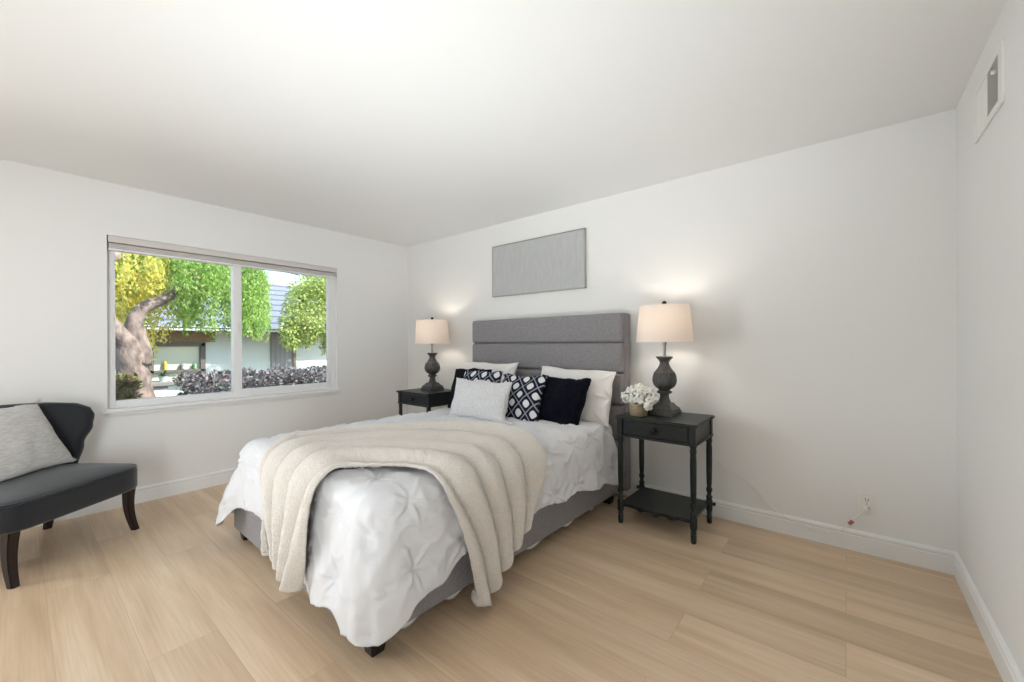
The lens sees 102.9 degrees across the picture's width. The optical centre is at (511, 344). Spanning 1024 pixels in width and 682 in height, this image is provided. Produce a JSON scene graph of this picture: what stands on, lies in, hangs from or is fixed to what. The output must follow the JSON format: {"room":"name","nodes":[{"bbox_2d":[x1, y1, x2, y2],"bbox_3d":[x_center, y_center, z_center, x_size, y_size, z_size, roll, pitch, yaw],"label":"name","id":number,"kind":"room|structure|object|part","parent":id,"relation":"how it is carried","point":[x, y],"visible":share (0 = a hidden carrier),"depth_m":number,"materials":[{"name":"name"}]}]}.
{"room":"bedroom","nodes":[
{"label":"bedroom","id":0,"kind":"room"},
{"bbox_2d":[0,159,407,487],"bbox_3d":[-3.074,0.011,3.074,0.140,2.440,5.400,0,0,39],"label":"wall","id":1,"kind":"structure","parent":0,"point":[55,226],"depth_m":3.21,"materials":[{"name":"white paint"}]},
{"bbox_2d":[35,467,237,526],"bbox_3d":[-3.009,1.171,3.024,0.016,0.120,5.400,0,0,39],"label":"baseboard","id":2,"kind":"structure","parent":1,"relation":"attached to","point":[183,485],"depth_m":3.28,"materials":[{"name":"white paint"}]},
{"bbox_2d":[103,243,340,416],"bbox_3d":[-2.489,-0.140,3.751,0.157,1.358,1.820,0,0,39],"label":"window","id":3,"kind":"structure","parent":1,"relation":"in","point":[237,395],"depth_m":3.71,"materials":[{"name":"white plastic"}]},
{"bbox_2d":[107,235,336,278],"bbox_3d":[-2.473,-0.762,3.739,0.061,0.110,1.763,0,0,39],"label":"window blind","id":4,"kind":"object","parent":3,"relation":"attached to","point":[116,243],"visible":1,"depth_m":3.54,"materials":[{"name":"white fabric"}]},
{"bbox_3d":[-2.457,0.512,3.727,0.082,0.054,1.820,0,0,39],"label":"sill","id":5,"kind":"part","parent":3,"relation":"part of","materials":[{"name":"white paint"}]},
{"bbox_3d":[-2.256,-0.167,4.066,0.038,1.304,0.904,0,0,39],"label":"sliding sash","id":6,"kind":"part","parent":3,"relation":"part of","materials":[{"name":"clear glass"}]},
{"bbox_2d":[0,483,1002,681],"bbox_3d":[-1.197,1.273,1.538,4.982,0.100,5.680,0,0,39],"label":"floor","id":7,"kind":"structure","parent":0,"point":[180,596],"depth_m":1.83,"materials":[{"name":"brown wood"}]},
{"bbox_2d":[0,402,138,588],"bbox_3d":[-2.838,0.801,2.395,0.715,0.858,0.859,0,0,2],"label":"accent chair","id":8,"kind":"object","parent":7,"relation":"on","point":[41,496],"visible":0.59,"depth_m":2.39,"materials":[{"name":"grey fabric"}]},
{"bbox_3d":[-2.541,1.086,2.073,0.078,0.285,0.057,0,0,2],"label":"leg","id":9,"kind":"part","parent":8,"relation":"part of","materials":[{"name":"brown wood"}]},
{"bbox_2d":[0,399,76,481],"bbox_3d":[-2.936,0.560,2.395,0.229,0.436,0.581,0,0,-5],"label":"throw pillow","id":10,"kind":"object","parent":8,"relation":"on","point":[29,443],"visible":1,"depth_m":2.43,"materials":[{"name":"white fabric"}]},
{"bbox_3d":[-3.044,0.602,2.400,0.306,0.458,0.859,0,0,2],"label":"backrest","id":11,"kind":"part","parent":8,"relation":"part of","materials":[{"name":"grey fabric"}]},
{"bbox_3d":[-3.074,1.089,2.715,0.100,0.285,0.057,0,0,2],"label":"leg","id":12,"kind":"part","parent":8,"relation":"part of","materials":[{"name":"brown wood"}]},
{"bbox_3d":[-2.805,0.867,2.394,0.650,0.183,0.750,0,0,2],"label":"seat","id":13,"kind":"part","parent":8,"relation":"part of","materials":[{"name":"grey fabric"}]},
{"bbox_3d":[-2.524,1.086,2.700,0.078,0.285,0.057,0,0,2],"label":"leg","id":14,"kind":"part","parent":8,"relation":"part of","materials":[{"name":"brown wood"}]},
{"bbox_2d":[396,388,450,415],"bbox_3d":[-0.891,0.858,4.358,0.548,0.728,0.448,0,0,39],"label":"nightstand","id":15,"kind":"object","parent":7,"relation":"on","point":[415,397],"visible":0.29,"depth_m":4.19,"materials":[{"name":"black paint"}]},
{"bbox_3d":[-1.190,0.924,4.364,0.042,0.598,0.042,0,0,39],"label":"leg","id":16,"kind":"part","parent":15,"relation":"part of","materials":[{"name":"black paint"}]},
{"bbox_3d":[-1.015,0.565,4.210,0.414,0.092,0.011,0,0,39],"label":"drawer","id":17,"kind":"part","parent":15,"relation":"part of","materials":[{"name":"black paint"}]},
{"bbox_2d":[414,317,449,390],"bbox_3d":[-0.857,0.102,4.386,0.372,0.784,0.372,0,0,39],"label":"table lamp","id":18,"kind":"object","parent":15,"relation":"on","point":[432,331],"visible":1,"depth_m":4.28,"materials":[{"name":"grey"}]},
{"bbox_3d":[-0.858,-0.131,4.386,0.372,0.250,0.372,0,0,39],"label":"lamp shade","id":19,"kind":"part","parent":18,"relation":"part of","materials":[{"name":"white fabric"}]},
{"bbox_2d":[234,313,630,657],"bbox_3d":[-0.430,0.490,2.912,1.690,1.460,2.240,0,0,40],"label":"bed","id":20,"kind":"object","parent":7,"relation":"on","point":[590,341],"visible":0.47,"depth_m":3.21,"materials":[{"name":"grey fabric"}]},
{"bbox_3d":[-1.130,1.018,2.078,1.590,0.270,0.060,0,0,40],"label":"foot rail","id":21,"kind":"part","parent":20,"relation":"part of","materials":[{"name":"grey fabric"}]},
{"bbox_3d":[-0.546,1.184,1.622,0.071,0.072,0.071,0,0,40],"label":"leg","id":22,"kind":"part","parent":20,"relation":"part of","materials":[{"name":"black wood"}]},
{"bbox_2d":[215,407,617,646],"bbox_3d":[-0.542,0.836,2.756,1.778,0.571,2.108,0,0,40],"label":"comforter","id":23,"kind":"object","parent":20,"relation":"on","point":[380,540],"visible":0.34,"depth_m":1.71,"materials":[{"name":"white fabric"}]},
{"bbox_2d":[259,420,546,606],"bbox_3d":[-0.538,0.820,2.114,1.480,0.714,0.786,0,0,-5],"label":"throw blanket","id":24,"kind":"object","parent":23,"relation":"on","point":[492,475],"visible":1,"depth_m":1.93,"materials":[{"name":"beige fabric"}]},
{"bbox_2d":[448,368,491,407],"bbox_3d":[-0.398,0.416,3.788,0.490,0.391,0.160,0,0,39],"label":"cushion","id":25,"kind":"object","parent":23,"relation":"on","point":[459,373],"visible":0.26,"depth_m":3.86,"materials":[{"name":"black fabric"}]},
{"bbox_2d":[449,377,511,420],"bbox_3d":[-0.272,0.449,3.284,0.698,0.316,0.218,0,0,39],"label":"cushion","id":26,"kind":"object","parent":23,"relation":"on","point":[479,399],"visible":0.89,"depth_m":3.19,"materials":[{"name":"grey fabric"}]},
{"bbox_2d":[463,370,502,382],"bbox_3d":[-0.295,0.418,3.554,0.462,0.379,0.170,0,0,39],"label":"cushion","id":27,"kind":"object","parent":23,"relation":"on","point":[495,377],"visible":0.23,"depth_m":3.54,"materials":[{"name":"black fabric"}]},
{"bbox_2d":[463,361,518,382],"bbox_3d":[-0.253,0.387,3.873,0.710,0.440,0.212,0,0,39],"label":"pillow","id":28,"kind":"object","parent":23,"relation":"on","point":[510,368],"visible":0.21,"depth_m":3.81,"materials":[{"name":"white fabric"}]},
{"bbox_2d":[502,373,546,421],"bbox_3d":[0.054,0.426,3.243,0.480,0.362,0.226,0,0,39],"label":"cushion","id":29,"kind":"object","parent":23,"relation":"on","point":[525,395],"visible":0.72,"depth_m":3.16,"materials":[{"name":"black fabric"}]},
{"bbox_2d":[538,374,591,424],"bbox_3d":[0.362,0.426,3.118,0.456,0.364,0.223,0,0,39],"label":"cushion","id":30,"kind":"object","parent":23,"relation":"on","point":[563,401],"visible":0.8,"depth_m":3.04,"materials":[{"name":"black fabric"}]},
{"bbox_2d":[541,366,615,427],"bbox_3d":[0.486,0.400,3.272,0.697,0.428,0.216,0,0,39],"label":"pillow","id":31,"kind":"object","parent":23,"relation":"on","point":[596,408],"visible":0.47,"depth_m":3.10,"materials":[{"name":"white fabric"}]},
{"bbox_3d":[0.134,1.012,2.376,0.050,0.270,2.130,0,0,40],"label":"rail","id":32,"kind":"part","parent":20,"relation":"part of","materials":[{"name":"grey fabric"}]},
{"bbox_3d":[0.233,-0.129,3.699,1.660,0.229,0.058,0,0,40],"label":"headboard panel","id":33,"kind":"part","parent":20,"relation":"part of","materials":[{"name":"grey fabric"}]},
{"bbox_3d":[0.234,0.108,3.699,1.660,0.233,0.058,0,0,40],"label":"headboard panel","id":34,"kind":"part","parent":20,"relation":"part of","materials":[{"name":"grey fabric"}]},
{"bbox_3d":[0.271,0.452,3.737,1.690,1.390,0.075,0,0,40],"label":"headboard","id":35,"kind":"part","parent":20,"relation":"part of","materials":[{"name":"grey fabric"}]},
{"bbox_3d":[0.235,0.352,3.699,1.660,0.243,0.058,0,0,40],"label":"headboard panel","id":36,"kind":"part","parent":20,"relation":"part of","materials":[{"name":"grey fabric"}]},
{"bbox_3d":[0.737,1.179,3.130,0.071,0.072,0.071,0,0,40],"label":"leg","id":37,"kind":"part","parent":20,"relation":"part of","materials":[{"name":"black wood"}]},
{"bbox_3d":[0.236,0.612,3.699,1.660,0.264,0.058,0,0,40],"label":"headboard panel","id":38,"kind":"part","parent":20,"relation":"part of","materials":[{"name":"grey fabric"}]},
{"bbox_3d":[0.237,0.882,3.699,1.660,0.264,0.058,0,0,40],"label":"headboard panel","id":39,"kind":"part","parent":20,"relation":"part of","materials":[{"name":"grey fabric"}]},
{"bbox_2d":[614,411,715,544],"bbox_3d":[1.039,0.850,2.775,0.548,0.728,0.448,0,0,39],"label":"nightstand","id":40,"kind":"object","parent":7,"relation":"on","point":[691,430],"visible":0.96,"depth_m":2.69,"materials":[{"name":"black paint"}]},
{"bbox_3d":[0.740,0.916,2.781,0.042,0.598,0.042,0,0,39],"label":"leg","id":41,"kind":"part","parent":40,"relation":"part of","materials":[{"name":"black paint"}]},
{"bbox_2d":[621,383,658,416],"bbox_3d":[0.869,0.378,2.780,0.248,0.217,0.198,0,0,39],"label":"flower arrangement","id":42,"kind":"object","parent":40,"relation":"on","point":[640,399],"visible":1,"depth_m":2.73,"materials":[{"name":"white plant"}]},
{"bbox_3d":[0.788,0.359,2.805,0.087,0.089,0.085,0,0,39],"label":"flower","id":43,"kind":"part","parent":42,"relation":"part of","materials":[{"name":"white plant"}]},
{"bbox_3d":[0.812,0.371,2.770,0.088,0.082,0.076,0,0,39],"label":"flower","id":44,"kind":"part","parent":42,"relation":"part of","materials":[{"name":"white plant"}]},
{"bbox_3d":[0.823,0.328,2.812,0.083,0.086,0.087,0,0,39],"label":"flower","id":45,"kind":"part","parent":42,"relation":"part of","materials":[{"name":"white plant"}]},
{"bbox_3d":[0.853,0.323,2.763,0.086,0.084,0.082,0,0,39],"label":"flower","id":46,"kind":"part","parent":42,"relation":"part of","materials":[{"name":"white plant"}]},
{"bbox_3d":[0.863,0.442,2.782,0.126,0.088,0.126,0,0,39],"label":"pot","id":47,"kind":"part","parent":42,"relation":"part of","materials":[{"name":"beige ceramic"}]},
{"bbox_3d":[0.850,0.370,2.720,0.078,0.079,0.082,0,0,39],"label":"flower","id":48,"kind":"part","parent":42,"relation":"part of","materials":[{"name":"white plant"}]},
{"bbox_3d":[0.902,0.338,2.744,0.082,0.083,0.085,0,0,39],"label":"flower","id":49,"kind":"part","parent":42,"relation":"part of","materials":[{"name":"white plant"}]},
{"bbox_3d":[0.896,0.411,2.686,0.058,0.059,0.062,0,0,20],"label":"flower","id":50,"kind":"part","parent":42,"relation":"part of","materials":[{"name":"white plant"}]},
{"bbox_3d":[0.906,0.379,2.709,0.081,0.077,0.080,0,0,39],"label":"flower","id":51,"kind":"part","parent":42,"relation":"part of","materials":[{"name":"white plant"}]},
{"bbox_3d":[0.949,0.367,2.738,0.074,0.077,0.073,0,0,39],"label":"flower","id":52,"kind":"part","parent":42,"relation":"part of","materials":[{"name":"white plant"}]},
{"bbox_3d":[0.975,0.915,3.067,0.042,0.598,0.042,0,0,39],"label":"leg","id":53,"kind":"part","parent":40,"relation":"part of","materials":[{"name":"black paint"}]},
{"bbox_3d":[0.904,0.557,2.612,0.040,0.040,0.027,0,0,39],"label":"knob","id":54,"kind":"part","parent":40,"relation":"part of","materials":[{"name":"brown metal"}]},
{"bbox_3d":[0.916,0.557,2.626,0.414,0.092,0.011,0,0,39],"label":"drawer","id":55,"kind":"part","parent":40,"relation":"part of","materials":[{"name":"black paint"}]},
{"bbox_2d":[623,487,707,522],"bbox_3d":[1.035,1.080,2.769,0.464,0.017,0.405,0,0,39],"label":"shelf","id":56,"kind":"object","parent":40,"relation":"attached to","point":[671,506],"depth_m":2.74,"materials":[{"name":"black paint"}]},
{"bbox_3d":[1.104,0.914,2.483,0.042,0.598,0.042,0,0,39],"label":"leg","id":57,"kind":"part","parent":40,"relation":"part of","materials":[{"name":"black paint"}]},
{"bbox_3d":[1.339,0.913,2.769,0.042,0.598,0.042,0,0,39],"label":"leg","id":58,"kind":"part","parent":40,"relation":"part of","materials":[{"name":"black paint"}]},
{"bbox_2d":[636,301,868,532],"bbox_3d":[1.486,0.420,2.685,1.277,1.440,0.375,0,0,17],"label":"table lamp","id":59,"kind":"object","parent":40,"relation":"on","point":[664,323],"visible":0.97,"depth_m":2.71,"materials":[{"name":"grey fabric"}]},
{"bbox_3d":[1.052,0.005,2.819,0.032,0.160,0.032,0,0,39],"label":"stem","id":60,"kind":"part","parent":59,"relation":"part of","materials":[{"name":"silver metal"}]},
{"bbox_3d":[1.052,-0.140,2.819,0.372,0.250,0.372,0,0,39],"label":"lamp shade","id":61,"kind":"part","parent":59,"relation":"part of","materials":[{"name":"white fabric"}]},
{"bbox_3d":[1.607,0.803,2.680,1.071,0.672,0.165,0,0,31],"label":"power cord","id":62,"kind":"part","parent":59,"relation":"part of","materials":[{"name":"white plastic"}]},
{"bbox_2d":[0,0,1005,246],"bbox_3d":[-1.208,-1.277,1.538,4.982,0.120,5.680,0,0,39],"label":"ceiling","id":63,"kind":"structure","parent":0,"point":[406,123],"depth_m":1.97,"materials":[{"name":"white paint"}]},
{"bbox_2d":[407,109,957,551],"bbox_3d":[0.554,-0.004,3.680,4.982,2.440,0.140,0,0,39],"label":"wall","id":64,"kind":"structure","parent":0,"point":[818,282],"depth_m":2.59,"materials":[{"name":"white paint"}]},
{"bbox_2d":[492,228,586,296],"bbox_3d":[0.219,-0.738,3.840,1.066,0.512,0.033,0,0,39],"label":"canvas art","id":65,"kind":"object","parent":64,"relation":"attached to","point":[554,262],"visible":1,"depth_m":3.78,"materials":[{"name":"grey fabric"}]},
{"bbox_2d":[617,481,955,574],"bbox_3d":[0.510,1.156,3.620,4.702,0.120,0.016,0,0,39],"label":"baseboard","id":66,"kind":"structure","parent":64,"relation":"attached to","point":[920,555],"depth_m":2.44,"materials":[{"name":"white paint"}]},
{"bbox_2d":[858,492,875,515],"bbox_3d":[2.052,0.923,2.359,0.078,0.120,0.009,0,0,39],"label":"wall outlet","id":67,"kind":"object","parent":64,"relation":"attached to","point":[864,499],"visible":1,"depth_m":2.36,"materials":[{"name":"white plastic"}]},
{"bbox_2d":[863,497,870,502],"bbox_3d":[2.051,0.899,2.357,0.034,0.030,0.004,0,0,39],"label":"receptacle","id":68,"kind":"object","parent":67,"relation":"attached to","point":[865,499],"depth_m":2.36,"materials":[{"name":"grey plastic"}]},
{"bbox_2d":[956,0,1023,675],"bbox_3d":[0.670,-0.005,0.003,0.140,2.440,5.400,0,0,39],"label":"wall","id":69,"kind":"structure","parent":0,"point":[990,171],"depth_m":1.61,"materials":[{"name":"white paint"}]},
{"bbox_2d":[954,552,1023,681],"bbox_3d":[0.615,1.155,0.053,0.016,0.120,5.400,0,0,39],"label":"baseboard","id":70,"kind":"structure","parent":69,"relation":"attached to","point":[1008,669],"depth_m":1.63,"materials":[{"name":"white paint"}]},
{"bbox_2d":[974,38,1004,143],"bbox_3d":[1.909,-0.995,1.641,0.016,0.230,0.410,0,0,39],"label":"air vent","id":71,"kind":"object","parent":69,"relation":"in","point":[989,95],"visible":1,"depth_m":1.60,"materials":[{"name":"white plastic"}]},
{"label":"outside","id":72,"kind":"structure","parent":0,"visible":0},
{"bbox_3d":[-8.492,1.655,9.075,15.860,0.100,21.000,0,0,39],"label":"ground","id":73,"kind":"structure","parent":72,"visible":0},
{"bbox_2d":[116,371,144,399],"bbox_3d":[-4.328,0.935,4.332,0.840,1.396,0.626,0,0,39],"label":"shrub","id":74,"kind":"object","parent":73,"relation":"on","point":[126,384],"visible":0.12,"depth_m":4.30,"materials":[{"name":"green plant"}]},
{"bbox_2d":[152,380,172,396],"bbox_3d":[-5.041,1.060,5.764,0.360,1.060,0.340,0,0,39],"label":"pedestal","id":75,"kind":"object","parent":73,"relation":"on","point":[160,389],"visible":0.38,"depth_m":5.71,"materials":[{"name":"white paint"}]},
{"bbox_2d":[156,371,168,381],"bbox_3d":[-4.962,0.447,5.793,0.147,0.166,0.200,0,0,-9],"label":"potted succulent","id":76,"kind":"object","parent":75,"relation":"on","point":[162,378],"visible":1,"depth_m":5.77,"materials":[{"name":"white ceramic"}]},
{"bbox_2d":[158,376,167,381],"bbox_3d":[-4.954,0.492,5.794,0.116,0.075,0.114,0,0,39],"label":"pot","id":77,"kind":"object","parent":76,"relation":"attached to","point":[161,378],"depth_m":5.76,"materials":[{"name":"white ceramic"}]},
{"bbox_2d":[115,252,298,397],"bbox_3d":[-4.840,-0.024,6.131,2.437,3.339,2.890,0,0,37],"label":"tree","id":78,"kind":"object","parent":73,"relation":"on","point":[143,293],"visible":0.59,"depth_m":5.44,"materials":[{"name":"green plant"}]},
{"bbox_2d":[140,273,325,395],"bbox_3d":[-7.285,-0.226,11.312,3.600,3.650,12.000,0,0,39],"label":"house","id":79,"kind":"structure","parent":73,"relation":"on","point":[207,356],"depth_m":9.85,"materials":[{"name":"white paint"}]},
{"bbox_2d":[163,361,167,369],"bbox_3d":[-7.623,0.471,8.966,0.080,0.200,0.078,0,0,39],"label":"figurine","id":80,"kind":"object","parent":79,"relation":"on","point":[165,362],"visible":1,"depth_m":8.95,"materials":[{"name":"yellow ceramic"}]},
{"bbox_3d":[-7.548,-0.179,9.135,0.065,0.260,1.500,0,0,39],"label":"timber panel","id":81,"kind":"part","parent":79,"relation":"part of","materials":[{"name":"brown wood"}]},
{"bbox_3d":[-6.134,0.639,10.875,0.050,1.910,0.540,0,0,39],"label":"door panel","id":82,"kind":"part","parent":79,"relation":"part of","materials":[{"name":"grey"}]},
{"bbox_3d":[-5.929,0.638,11.101,0.080,1.910,0.070,0,0,39],"label":"door post","id":83,"kind":"part","parent":79,"relation":"part of","materials":[{"name":"white"}]},
{"bbox_2d":[171,364,326,394],"bbox_3d":[-3.252,0.973,6.207,1.150,1.334,2.905,0,0,39],"label":"hedge","id":84,"kind":"object","parent":73,"relation":"on","point":[196,382],"visible":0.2,"depth_m":5.49,"materials":[{"name":"grey plant"}]},
{"bbox_2d":[274,275,325,355],"bbox_3d":[-4.256,-0.214,10.146,3.037,3.625,1.690,0,0,-40],"label":"leafy tree","id":85,"kind":"object","parent":73,"relation":"on","point":[298,327],"visible":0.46,"depth_m":9.24,"materials":[{"name":"green plant"}]}
]}

